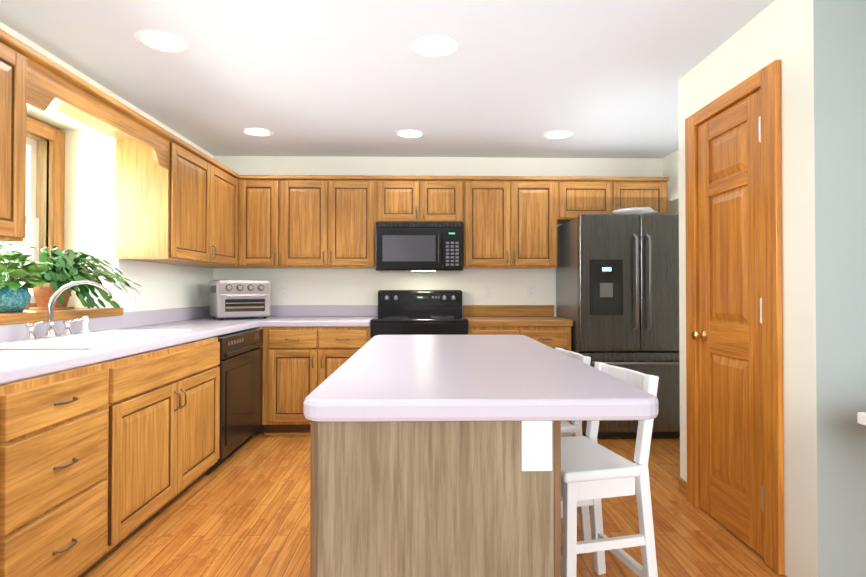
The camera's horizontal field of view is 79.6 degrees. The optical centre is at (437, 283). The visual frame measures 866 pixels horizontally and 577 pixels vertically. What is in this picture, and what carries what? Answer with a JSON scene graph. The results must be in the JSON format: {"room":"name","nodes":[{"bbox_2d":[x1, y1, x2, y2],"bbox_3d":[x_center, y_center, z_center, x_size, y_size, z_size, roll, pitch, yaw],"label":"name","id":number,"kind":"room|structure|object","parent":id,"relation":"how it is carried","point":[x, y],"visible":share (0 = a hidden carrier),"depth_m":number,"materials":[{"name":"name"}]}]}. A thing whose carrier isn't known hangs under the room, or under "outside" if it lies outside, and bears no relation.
{"room":"kitchen","nodes":[
{"label":"kitchen","id":0,"kind":"room"},
{"bbox_2d":[0,22,213,311],"bbox_3d":[-2.225,-0.007,1.462,0.540,2.370,6.650,0,-1,-1],"label":"wall","id":1,"kind":"structure","parent":0,"point":[90,188],"depth_m":3.25,"materials":[{"name":"paint"}]},
{"bbox_2d":[0,29,35,241],"bbox_3d":[-1.789,-0.554,1.838,0.342,0.772,0.450,0,-1,-1],"label":"upper cabinet","id":2,"kind":"object","parent":1,"relation":"attached to","point":[17,59],"depth_m":2.00,"materials":[{"name":"brown wood"}]},
{"bbox_2d":[0,115,64,308],"bbox_3d":[-2.373,-0.413,2.648,0.125,1.108,1.172,0,-1,-1],"label":"window","id":3,"kind":"structure","parent":1,"relation":"in","point":[45,174],"depth_m":3.13,"materials":[{"name":"brown wood"}]},
{"bbox_2d":[0,308,123,324],"bbox_3d":[-2.125,0.166,2.647,0.363,0.047,1.174,0,-1,-1],"label":"window ledge","id":4,"kind":"object","parent":1,"relation":"attached to","point":[29,316],"visible":0.79,"depth_m":2.67,"materials":[{"name":"brown wood"}]},
{"bbox_2d":[0,242,57,312],"bbox_3d":[-2.113,-0.059,2.533,0.332,0.398,0.376,0,-1,-1],"label":"pothos plant","id":5,"kind":"object","parent":4,"relation":"on","point":[15,295],"visible":0.98,"depth_m":2.53,"materials":[{"name":"green plant"}]},
{"bbox_2d":[29,246,141,309],"bbox_3d":[-1.989,-0.034,2.974,0.599,0.358,0.470,0,-1,-1],"label":"plant","id":6,"kind":"object","parent":4,"relation":"on","point":[66,270],"visible":0.77,"depth_m":2.82,"materials":[{"name":"green plant"}]},
{"bbox_2d":[0,306,212,341],"bbox_3d":[-1.974,0.226,2.764,0.018,0.101,3.848,0,-1,-1],"label":"backsplash","id":7,"kind":"structure","parent":1,"relation":"attached to","point":[148,317],"depth_m":3.22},
{"bbox_2d":[135,282,140,299],"bbox_3d":[-1.995,0.050,3.462,0.007,0.114,0.070,0,-1,-1],"label":"electrical outlet","id":8,"kind":"object","parent":1,"relation":"attached to","point":[138,293],"visible":0.88,"depth_m":3.46,"materials":[{"name":"white plastic"}]},
{"bbox_2d":[112,129,238,266],"bbox_3d":[-1.833,-0.533,3.793,0.342,0.772,1.162,0,-1,-1],"label":"upper cabinet","id":9,"kind":"object","parent":1,"relation":"attached to","point":[176,200],"depth_m":3.24,"materials":[{"name":"brown wood"}]},
{"bbox_2d":[198,284,201,296],"bbox_3d":[-2.016,0.060,4.402,0.007,0.114,0.070,0,-1,-1],"label":"electrical outlet","id":10,"kind":"object","parent":1,"relation":"attached to","point":[199,290],"visible":1,"depth_m":4.40,"materials":[{"name":"white plastic"}]},
{"bbox_2d":[128,341,219,376],"bbox_3d":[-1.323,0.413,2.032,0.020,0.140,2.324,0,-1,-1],"label":"drawer front","id":11,"kind":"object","parent":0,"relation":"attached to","point":[150,364],"depth_m":2.57,"materials":[{"name":"brown wood"}]},
{"bbox_2d":[0,0,774,157],"bbox_3d":[0.143,-1.216,1.578,5.400,0.050,6.750,0,-1,-1],"label":"ceiling","id":12,"kind":"structure","parent":0,"point":[506,79],"depth_m":2.84,"materials":[{"name":"paint"}]},
{"bbox_2d":[134,30,187,52],"bbox_3d":[-1.349,-1.179,2.534,0.236,0.004,0.236,0,-1,-1],"label":"recessed light","id":13,"kind":"object","parent":12,"relation":"in","point":[157,40],"visible":1,"depth_m":2.53,"materials":[{"name":"white paint"}]},
{"bbox_2d":[241,127,272,136],"bbox_3d":[-1.386,-1.163,3.989,0.236,0.004,0.236,0,-1,-1],"label":"recessed light","id":14,"kind":"object","parent":12,"relation":"in","point":[257,131],"visible":1,"depth_m":3.97,"materials":[{"name":"white paint"}]},
{"bbox_2d":[395,129,424,137],"bbox_3d":[-0.216,-1.162,4.035,0.236,0.004,0.236,0,-1,-1],"label":"recessed light","id":15,"kind":"object","parent":12,"relation":"in","point":[408,133],"visible":1,"depth_m":4.02,"materials":[{"name":"white paint"}]},
{"bbox_2d":[411,35,458,57],"bbox_3d":[-0.014,-1.178,2.589,0.236,0.004,0.236,0,-1,-1],"label":"recessed light","id":16,"kind":"object","parent":12,"relation":"in","point":[434,46],"visible":1,"depth_m":2.58,"materials":[{"name":"white paint"}]},
{"bbox_2d":[543,130,572,138],"bbox_3d":[0.938,-1.162,4.060,0.236,0.004,0.236,0,-1,-1],"label":"recessed light","id":17,"kind":"object","parent":12,"relation":"in","point":[559,134],"visible":1,"depth_m":4.05,"materials":[{"name":"white paint"}]},
{"bbox_2d":[213,156,661,316],"bbox_3d":[0.072,0.029,4.788,5.400,2.370,0.100,0,-1,-1],"label":"wall","id":18,"kind":"structure","parent":0,"point":[338,286],"depth_m":4.74,"materials":[{"name":"paint"}]},
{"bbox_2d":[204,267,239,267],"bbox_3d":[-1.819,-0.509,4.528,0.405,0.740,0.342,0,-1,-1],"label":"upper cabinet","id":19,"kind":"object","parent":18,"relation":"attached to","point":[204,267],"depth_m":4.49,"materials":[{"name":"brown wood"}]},
{"bbox_2d":[236,175,291,268],"bbox_3d":[-1.475,-0.525,4.536,0.428,0.772,0.342,0,-1,-1],"label":"upper cabinet","id":20,"kind":"object","parent":18,"relation":"attached to","point":[262,199],"depth_m":4.37,"materials":[{"name":"brown wood"}]},
{"bbox_2d":[281,285,288,296],"bbox_3d":[-1.387,0.068,4.701,0.070,0.114,0.007,0,-1,-1],"label":"electrical outlet","id":21,"kind":"object","parent":18,"relation":"attached to","point":[284,290],"visible":1,"depth_m":4.70,"materials":[{"name":"white plastic"}]},
{"bbox_2d":[269,305,377,316],"bbox_3d":[-1.277,0.247,4.695,1.461,0.101,0.018,0,-1,-1],"label":"backsplash","id":22,"kind":"structure","parent":18,"relation":"attached to","point":[276,310],"depth_m":4.69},
{"bbox_2d":[288,175,375,268],"bbox_3d":[-0.967,-0.525,4.547,0.876,0.772,0.342,0,-1,-1],"label":"upper cabinet","id":23,"kind":"object","parent":18,"relation":"attached to","point":[315,222],"depth_m":4.38,"materials":[{"name":"brown wood"}]},
{"bbox_2d":[376,176,463,222],"bbox_3d":[-0.156,-0.712,4.567,0.745,0.397,0.342,0,-1,-1],"label":"upper cabinet","id":24,"kind":"object","parent":18,"relation":"attached to","point":[398,198],"depth_m":4.40,"materials":[{"name":"brown wood"}]},
{"bbox_2d":[376,222,462,271],"bbox_3d":[-0.157,-0.307,4.493,0.726,0.408,0.479,0,-1,-1],"label":"microwave","id":25,"kind":"object","parent":24,"relation":"attached to","point":[419,246],"visible":1,"depth_m":4.29,"materials":[{"name":"black metal"}]},
{"bbox_2d":[485,285,491,296],"bbox_3d":[0.463,0.069,4.742,0.070,0.114,0.007,0,-1,-1],"label":"electrical outlet","id":26,"kind":"object","parent":18,"relation":"attached to","point":[488,290],"visible":1,"depth_m":4.74,"materials":[{"name":"white plastic"}]},
{"bbox_2d":[463,176,559,268],"bbox_3d":[0.616,-0.524,4.582,0.801,0.772,0.342,0,-1,-1],"label":"upper cabinet","id":27,"kind":"object","parent":18,"relation":"attached to","point":[510,222],"depth_m":4.41,"materials":[{"name":"brown wood"}]},
{"bbox_2d":[527,285,534,296],"bbox_3d":[0.853,0.069,4.751,0.070,0.114,0.007,0,-1,-1],"label":"electrical outlet","id":28,"kind":"object","parent":18,"relation":"attached to","point":[530,290],"visible":1,"depth_m":4.75,"materials":[{"name":"white plastic"}]},
{"bbox_2d":[560,176,668,223],"bbox_3d":[1.491,-0.729,4.604,0.949,0.362,0.342,0,-1,-1],"label":"upper cabinet","id":29,"kind":"object","parent":18,"relation":"attached to","point":[578,194],"depth_m":4.43,"materials":[{"name":"brown wood"}]},
{"bbox_2d":[93,425,786,576],"bbox_3d":[0.143,1.204,1.551,5.400,0.050,6.750,0,-1,-1],"label":"floor","id":30,"kind":"structure","parent":0,"point":[243,510],"depth_m":2.52,"materials":[{"name":"brown wood"}]},
{"bbox_2d":[0,381,11,576],"bbox_3d":[-1.615,0.742,1.192,0.640,0.865,0.700,0,-1,-1],"label":"base cabinet","id":31,"kind":"object","parent":30,"relation":"on","point":[5,386],"depth_m":1.57,"materials":[{"name":"brown wood"}]},
{"bbox_2d":[8,357,127,576],"bbox_3d":[-1.629,0.749,1.849,0.640,0.865,0.614,0,-1,-1],"label":"base cabinet","id":32,"kind":"object","parent":30,"relation":"on","point":[103,464],"depth_m":1.85,"materials":[{"name":"brown wood"}]},
{"bbox_2d":[0,321,259,380],"bbox_3d":[-1.670,0.298,2.450,0.611,0.050,3.208,0,-1,-1],"label":"countertop","id":33,"kind":"structure","parent":32,"relation":"on","point":[13,362],"depth_m":2.19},
{"bbox_2d":[23,280,111,339],"bbox_3d":[-1.828,0.120,2.601,0.194,0.280,0.426,0,-1,-1],"label":"faucet","id":34,"kind":"object","parent":33,"relation":"on","point":[49,332],"visible":1,"depth_m":2.56,"materials":[{"name":"chrome"},{"name":"white porcelain"}]},
{"bbox_2d":[0,329,190,361],"bbox_3d":[-1.680,0.335,2.570,0.506,0.149,0.896,0,-1,-1],"label":"sink","id":35,"kind":"object","parent":33,"relation":"in","point":[98,339],"visible":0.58,"depth_m":2.55,"materials":[{"name":"white ceramic"}]},
{"bbox_2d":[128,349,219,545],"bbox_3d":[-1.647,0.808,2.640,0.640,0.765,1.122,0,-1,-1],"label":"base cabinet","id":36,"kind":"object","parent":30,"relation":"on","point":[174,411],"depth_m":2.58,"materials":[{"name":"brown wood"}]},
{"bbox_2d":[176,325,275,438],"bbox_3d":[-1.645,0.776,4.355,0.743,0.865,0.667,0,-1,-1],"label":"base cabinet","id":37,"kind":"object","parent":30,"relation":"on","point":[269,331],"depth_m":4.06,"materials":[{"name":"brown wood"}]},
{"bbox_2d":[205,328,262,474],"bbox_3d":[-1.643,0.771,3.612,0.620,0.860,0.812,0,-1,-1],"label":"dishwasher","id":38,"kind":"object","parent":30,"relation":"on","point":[240,365],"visible":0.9,"depth_m":3.52,"materials":[{"name":"black metal"}]},
{"bbox_2d":[276,325,327,434],"bbox_3d":[-1.111,0.777,4.382,0.443,0.865,0.637,0,-1,-1],"label":"base cabinet","id":39,"kind":"object","parent":30,"relation":"on","point":[301,350],"depth_m":4.07,"materials":[{"name":"brown wood"}]},
{"bbox_2d":[196,317,374,324],"bbox_3d":[-1.279,0.319,4.383,1.479,0.050,0.640,0,-1,-1],"label":"countertop","id":40,"kind":"structure","parent":39,"relation":"on","point":[269,320],"depth_m":4.11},
{"bbox_2d":[209,280,270,319],"bbox_3d":[-1.658,0.133,4.359,0.421,0.321,0.428,0,-1,-33],"label":"toaster oven","id":41,"kind":"object","parent":40,"relation":"on","point":[237,298],"visible":1,"depth_m":4.21,"materials":[{"name":"silver metal"}]},
{"bbox_2d":[328,325,370,376],"bbox_3d":[-0.775,0.777,4.390,0.472,0.865,0.637,0,-1,-1],"label":"base cabinet","id":42,"kind":"object","parent":30,"relation":"on","point":[344,341],"depth_m":4.08,"materials":[{"name":"brown wood"}]},
{"bbox_2d":[370,290,467,338],"bbox_3d":[-0.151,0.632,4.341,0.765,1.155,0.722,0,-1,-1],"label":"range","id":43,"kind":"object","parent":30,"relation":"on","point":[419,312],"visible":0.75,"depth_m":4.62,"materials":[{"name":"black metal"}]},
{"bbox_2d":[310,423,560,576],"bbox_3d":[0.057,0.751,1.988,0.726,0.866,1.631,0,-1,-1],"label":"kitchen island","id":44,"kind":"object","parent":30,"relation":"on","point":[435,455],"depth_m":1.18,"materials":[{"name":"brown wood"}]},
{"bbox_2d":[304,335,658,426],"bbox_3d":[0.085,0.293,1.995,0.822,0.050,1.680,0,-1,-1],"label":"island countertop","id":45,"kind":"structure","parent":44,"relation":"on","point":[390,378],"depth_m":1.30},
{"bbox_2d":[463,305,572,422],"bbox_3d":[0.650,0.701,4.407,0.833,1.017,0.668,0,-1,-1],"label":"base cabinet","id":46,"kind":"object","parent":30,"relation":"on","point":[543,324],"visible":0.19,"depth_m":4.12,"materials":[{"name":"brown wood"}]},
{"bbox_2d":[555,347,591,552],"bbox_3d":[0.483,0.757,2.463,0.374,0.866,0.400,0,-1,-7],"label":"stool","id":47,"kind":"object","parent":30,"relation":"on","point":[568,429],"visible":0.23,"depth_m":2.30,"materials":[{"name":"white paint"}]},
{"bbox_2d":[561,362,658,576],"bbox_3d":[0.551,0.751,1.929,0.374,0.866,0.400,0,-1,-13],"label":"stool","id":48,"kind":"object","parent":30,"relation":"on","point":[593,472],"visible":0.69,"depth_m":1.78,"materials":[{"name":"white paint"}]},
{"bbox_2d":[556,214,679,436],"bbox_3d":[1.552,0.338,4.330,0.940,1.742,0.816,0,-1,-1],"label":"fridge","id":49,"kind":"object","parent":30,"relation":"on","point":[617,289],"visible":0.69,"depth_m":3.99,"materials":[{"name":"grey metal"}]},
{"bbox_2d":[612,207,657,214],"bbox_3d":[1.595,-0.579,4.229,0.364,0.084,0.246,0,-1,-1],"label":"package","id":50,"kind":"object","parent":49,"relation":"on","point":[640,210],"visible":0.58,"depth_m":4.14,"materials":[{"name":"white plastic"}]},
{"bbox_2d":[662,150,678,213],"bbox_3d":[2.141,0.020,3.949,0.100,2.370,1.870,0,-1,-1],"label":"wall","id":51,"kind":"structure","parent":0,"point":[670,166],"depth_m":4.60,"materials":[{"name":"paint"}]},
{"bbox_2d":[678,0,817,576],"bbox_3d":[1.453,0.004,2.474,0.100,2.370,1.050,0,-1,-1],"label":"wall","id":52,"kind":"structure","parent":0,"point":[782,30],"depth_m":2.04,"materials":[{"name":"paint"}]},
{"bbox_2d":[678,477,686,497],"bbox_3d":[1.387,1.151,2.923,0.011,0.085,0.122,0,-1,-1],"label":"baseboard","id":53,"kind":"structure","parent":52,"relation":"attached to","point":[682,486],"depth_m":2.93,"materials":[{"name":"brown wood"}]},
{"bbox_2d":[685,60,784,574],"bbox_3d":[1.418,0.136,2.496,0.166,2.105,0.750,0,-1,-1],"label":"pantry door","id":54,"kind":"structure","parent":52,"relation":"in","point":[734,332],"depth_m":2.41,"materials":[{"name":"brown wood"}]},
{"bbox_2d":[813,0,865,576],"bbox_3d":[2.124,-0.001,2.013,1.420,2.370,0.100,0,-1,-1],"label":"wall","id":55,"kind":"structure","parent":0,"point":[839,29],"depth_m":1.95,"materials":[{"name":"paint"}]},
{"bbox_2d":[857,412,865,425],"bbox_3d":[1.819,0.492,1.321,0.860,0.148,0.800,0,-1,-1],"label":"shelf","id":56,"kind":"object","parent":55,"relation":"attached to","point":[861,417],"visible":1,"depth_m":1.69,"materials":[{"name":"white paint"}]}
]}

